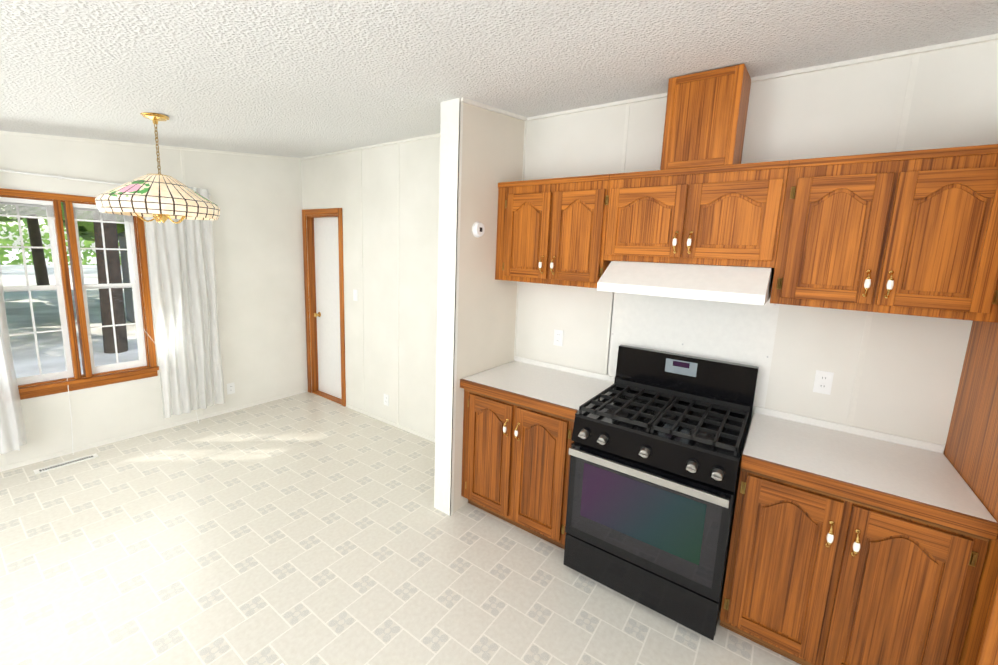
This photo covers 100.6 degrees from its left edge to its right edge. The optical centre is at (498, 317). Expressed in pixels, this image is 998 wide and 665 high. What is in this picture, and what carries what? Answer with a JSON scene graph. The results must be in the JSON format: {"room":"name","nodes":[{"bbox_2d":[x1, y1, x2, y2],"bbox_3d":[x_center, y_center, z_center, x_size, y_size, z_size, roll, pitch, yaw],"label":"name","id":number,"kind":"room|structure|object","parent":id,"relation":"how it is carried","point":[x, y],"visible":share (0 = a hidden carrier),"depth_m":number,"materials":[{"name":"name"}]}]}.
{"room":"kitchen","nodes":[
{"label":"kitchen","id":0,"kind":"room"},
{"bbox_2d":[0,134,307,466],"bbox_3d":[-3.802,-0.197,2.635,0.120,2.725,5.290,9,11,35],"label":"wall","id":1,"kind":"structure","parent":0,"point":[257,228],"depth_m":4.04,"materials":[{"name":"paint"}]},
{"bbox_2d":[0,202,73,384],"bbox_3d":[-3.497,-0.184,3.084,0.069,1.360,0.380,9,11,35],"label":"window unit","id":2,"kind":"structure","parent":1,"relation":"in","point":[53,375],"depth_m":3.14,"materials":[{"name":"plastic"}]},
{"bbox_2d":[0,188,158,399],"bbox_3d":[-3.339,-0.182,3.245,0.144,1.518,0.970,9,11,35],"label":"window unit","id":3,"kind":"structure","parent":1,"relation":"in","point":[90,371],"depth_m":3.33,"materials":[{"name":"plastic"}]},
{"bbox_2d":[0,197,198,448],"bbox_3d":[-3.206,0.089,3.384,0.132,1.968,1.132,9,11,35],"label":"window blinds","id":4,"kind":"object","parent":3,"relation":"attached to","point":[104,216],"visible":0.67,"depth_m":3.09,"materials":[{"name":"white plastic"}]},
{"bbox_2d":[0,169,210,195],"bbox_3d":[-3.255,-1.045,3.093,0.042,0.024,1.920,9,11,35],"label":"curtain rod","id":5,"kind":"object","parent":1,"relation":"attached to","point":[46,175],"visible":0.62,"depth_m":3.07,"materials":[{"name":"white plastic"}]},
{"bbox_2d":[0,263,26,445],"bbox_3d":[-3.592,-0.025,2.659,0.109,1.995,0.577,9,11,35],"label":"curtain","id":6,"kind":"object","parent":5,"relation":"hanging from","point":[11,377],"visible":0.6,"depth_m":2.94,"materials":[{"name":"white fabric"}]},
{"bbox_2d":[144,187,224,417],"bbox_3d":[-2.823,-0.139,3.741,0.106,2.045,0.512,9,11,35],"label":"curtain","id":7,"kind":"object","parent":5,"relation":"hanging from","point":[182,272],"visible":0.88,"depth_m":3.74,"materials":[{"name":"white fabric"}]},
{"bbox_2d":[227,382,234,394],"bbox_3d":[-2.744,0.726,4.240,0.007,0.114,0.070,9,11,35],"label":"electrical outlet","id":8,"kind":"object","parent":1,"relation":"attached to","point":[230,388],"visible":1,"depth_m":4.24,"materials":[{"name":"white plastic"}]},
{"bbox_2d":[0,392,799,664],"bbox_3d":[-0.720,1.655,0.742,7.740,0.100,5.410,9,11,35],"label":"floor","id":9,"kind":"structure","parent":0,"point":[307,528],"depth_m":2.24,"materials":[{"name":"tile"}]},
{"bbox_2d":[33,454,98,473],"bbox_3d":[-3.306,1.116,3.171,0.075,0.006,0.340,9,11,35],"label":"floor vent","id":10,"kind":"object","parent":9,"relation":"in","point":[62,464],"visible":1,"depth_m":3.16,"materials":[{"name":"white metal"}]},
{"bbox_2d":[461,389,573,548],"bbox_3d":[0.242,0.889,2.742,0.808,0.868,0.658,9,11,35],"label":"base cabinet","id":11,"kind":"object","parent":9,"relation":"on","point":[515,464],"visible":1,"depth_m":2.48,"materials":[{"name":"brown wood"}]},
{"bbox_2d":[460,356,614,419],"bbox_3d":[0.265,0.418,2.674,0.808,0.089,0.644,9,11,35],"label":"countertop","id":12,"kind":"structure","parent":11,"relation":"on","point":[562,391],"depth_m":2.60,"materials":[{"name":"laminate"}]},
{"bbox_2d":[563,345,758,639],"bbox_3d":[0.854,0.837,2.227,0.750,1.180,0.718,9,11,35],"label":"range","id":13,"kind":"object","parent":9,"relation":"on","point":[656,448],"visible":1,"depth_m":2.02,"materials":[{"name":"black metal"}]},
{"bbox_2d":[720,468,989,664],"bbox_3d":[1.487,1.075,1.876,0.728,0.868,0.658,9,11,35],"label":"base cabinet","id":14,"kind":"object","parent":9,"relation":"on","point":[815,577],"visible":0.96,"depth_m":1.62,"materials":[{"name":"brown wood"}]},
{"bbox_2d":[740,406,997,539],"bbox_3d":[1.510,0.604,1.808,0.728,0.089,0.644,9,11,35],"label":"countertop","id":15,"kind":"structure","parent":14,"relation":"on","point":[920,479],"depth_m":1.70,"materials":[{"name":"laminate"}]},
{"bbox_2d":[944,321,997,664],"bbox_3d":[1.816,0.417,1.516,0.052,2.305,0.723,9,11,35],"label":"end panel","id":16,"kind":"object","parent":9,"relation":"on","point":[971,451],"visible":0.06,"depth_m":1.53,"materials":[{"name":"brown wood"}]},
{"bbox_2d":[453,103,524,512],"bbox_3d":[-0.122,-0.061,2.854,0.140,2.681,0.705,9,11,35],"label":"wall","id":17,"kind":"structure","parent":0,"point":[492,148],"depth_m":2.69,"materials":[{"name":"white paint"}]},
{"bbox_2d":[472,221,484,237],"bbox_3d":[-0.124,-0.552,2.596,0.030,0.100,0.100,9,11,35],"label":"thermostat","id":18,"kind":"object","parent":17,"relation":"attached to","point":[478,229],"visible":0.98,"depth_m":2.58,"materials":[{"name":"white plastic"}]},
{"bbox_2d":[495,174,610,287],"bbox_3d":[0.365,-0.539,2.654,0.761,0.635,0.363,9,11,35],"label":"upper cabinet","id":19,"kind":"object","parent":17,"relation":"attached to","point":[552,231],"visible":1,"depth_m":2.51,"materials":[{"name":"brown wood"}]},
{"bbox_2d":[0,0,997,157],"bbox_3d":[-0.622,-0.777,0.360,7.740,0.722,5.410,9,11,35],"label":"ceiling","id":20,"kind":"structure","parent":0,"point":[297,78],"depth_m":1.70,"materials":[{"name":"white paint"}]},
{"bbox_2d":[95,112,219,223],"bbox_3d":[-2.114,-0.916,2.578,0.610,0.646,0.610,9,11,35],"label":"pendant lamp","id":21,"kind":"object","parent":20,"relation":"hanging from","point":[162,198],"visible":1,"depth_m":2.45,"materials":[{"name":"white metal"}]},
{"bbox_2d":[301,40,997,453],"bbox_3d":[0.867,-0.013,2.663,7.740,2.725,0.120,9,11,35],"label":"wall","id":22,"kind":"structure","parent":0,"point":[911,376],"depth_m":2.21,"materials":[{"name":"paint"}]},
{"bbox_2d":[302,208,345,406],"bbox_3d":[-1.899,-0.121,4.619,0.734,2.113,0.134,9,11,35],"label":"door frame","id":23,"kind":"structure","parent":22,"relation":"attached to","point":[309,215],"depth_m":4.67,"materials":[{"name":"brown wood"}]},
{"bbox_2d":[313,217,341,398],"bbox_3d":[-1.896,-0.089,4.629,0.572,2.017,0.101,9,11,35],"label":"door leaf","id":24,"kind":"structure","parent":23,"relation":"in","point":[327,312],"depth_m":4.66,"materials":[{"name":"white paint"}]},
{"bbox_2d":[353,289,357,300],"bbox_3d":[-1.466,-0.228,4.221,0.070,0.114,0.013,9,11,35],"label":"light switch","id":25,"kind":"object","parent":22,"relation":"attached to","point":[355,295],"visible":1,"depth_m":4.22,"materials":[{"name":"white plastic"}]},
{"bbox_2d":[384,394,388,405],"bbox_3d":[-1.121,0.816,4.112,0.070,0.114,0.007,9,11,35],"label":"outlet","id":26,"kind":"object","parent":22,"relation":"attached to","point":[386,399],"visible":1,"depth_m":4.11,"materials":[{"name":"white plastic"}]},
{"bbox_2d":[553,329,563,345],"bbox_3d":[0.419,0.143,2.924,0.070,0.114,0.007,9,11,35],"label":"electrical outlet","id":27,"kind":"object","parent":22,"relation":"attached to","point":[558,337],"visible":1,"depth_m":2.92,"materials":[{"name":"white plastic"}]},
{"bbox_2d":[606,292,779,410],"bbox_3d":[1.086,0.160,2.451,0.890,0.615,0.005,9,11,35],"label":"backsplash","id":28,"kind":"structure","parent":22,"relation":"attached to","point":[739,333],"depth_m":2.39,"materials":[{"name":"white metal"}]},
{"bbox_2d":[604,160,789,267],"bbox_3d":[1.010,-0.523,2.194,0.819,0.472,0.363,9,11,35],"label":"upper cabinet","id":29,"kind":"object","parent":22,"relation":"attached to","point":[725,215],"visible":0.98,"depth_m":2.04,"materials":[{"name":"brown wood"}]},
{"bbox_2d":[597,261,773,305],"bbox_3d":[0.973,-0.200,2.176,0.756,0.160,0.503,9,11,35],"label":"range hood","id":30,"kind":"object","parent":29,"relation":"attached to","point":[740,285],"visible":1,"depth_m":2.00,"materials":[{"name":"white metal"}]},
{"bbox_2d":[660,64,750,169],"bbox_3d":[1.063,-0.991,2.130,0.329,0.474,0.309,9,11,35],"label":"cover","id":31,"kind":"object","parent":29,"relation":"on","point":[705,119],"visible":0.94,"depth_m":2.01,"materials":[{"name":"brown wood"}]},
{"bbox_2d":[813,370,833,394],"bbox_3d":[1.630,0.326,2.082,0.070,0.114,0.007,9,11,35],"label":"electrical outlet","id":32,"kind":"object","parent":22,"relation":"attached to","point":[823,382],"visible":1,"depth_m":2.08,"materials":[{"name":"white plastic"}]},
{"bbox_2d":[770,144,997,322],"bbox_3d":[1.633,-0.349,1.771,0.718,0.635,0.363,9,11,35],"label":"upper cabinet","id":33,"kind":"object","parent":22,"relation":"attached to","point":[914,233],"visible":1,"depth_m":1.65,"materials":[{"name":"brown wood"}]},
{"label":"outside","id":34,"kind":"structure","parent":0,"visible":0},
{"bbox_2d":[1,250,138,376],"bbox_3d":[-38.255,-3.421,27.326,84.760,0.200,120.000,9,11,35],"label":"ground","id":35,"kind":"structure","parent":34,"point":[54,340],"depth_m":10.80,"materials":[{"name":"white snow"}]},
{"bbox_2d":[0,205,120,264],"bbox_3d":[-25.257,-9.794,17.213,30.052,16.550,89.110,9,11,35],"label":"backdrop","id":36,"kind":"object","parent":35,"relation":"on","point":[11,229],"depth_m":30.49,"materials":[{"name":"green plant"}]},
{"bbox_2d":[0,202,127,353],"bbox_3d":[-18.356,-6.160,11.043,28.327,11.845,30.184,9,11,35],"label":"porch","id":37,"kind":"object","parent":35,"relation":"on","point":[110,233],"depth_m":8.19,"materials":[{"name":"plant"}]},
{"bbox_2d":[118,231,134,322],"bbox_3d":[-8.838,-1.391,11.615,2.300,3.000,2.500,9,11,35],"label":"shed","id":38,"kind":"object","parent":35,"relation":"on","point":[126,277],"depth_m":11.14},
{"bbox_3d":[-2.194,0.535,-1.617,7.500,2.725,0.120,9,11,35],"label":"wall","id":39,"kind":"structure","parent":0,"visible":0},
{"bbox_2d":[0,131,307,471],"bbox_3d":[-3.723,-0.161,2.633,0.020,2.661,5.130,9,11,35],"label":"trim","id":40,"kind":"structure","parent":39,"relation":"attached to","point":[4,467],"depth_m":3.58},
{"bbox_2d":[444,97,527,515],"bbox_3d":[-0.070,-0.039,2.793,0.020,2.661,0.669,9,11,35],"label":"trim","id":41,"kind":"structure","parent":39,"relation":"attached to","point":[457,131],"depth_m":2.54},
{"bbox_2d":[300,34,997,449],"bbox_3d":[0.825,0.025,2.611,7.500,2.661,0.020,9,11,35],"label":"trim","id":42,"kind":"structure","parent":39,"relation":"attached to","point":[450,134],"depth_m":2.52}
]}

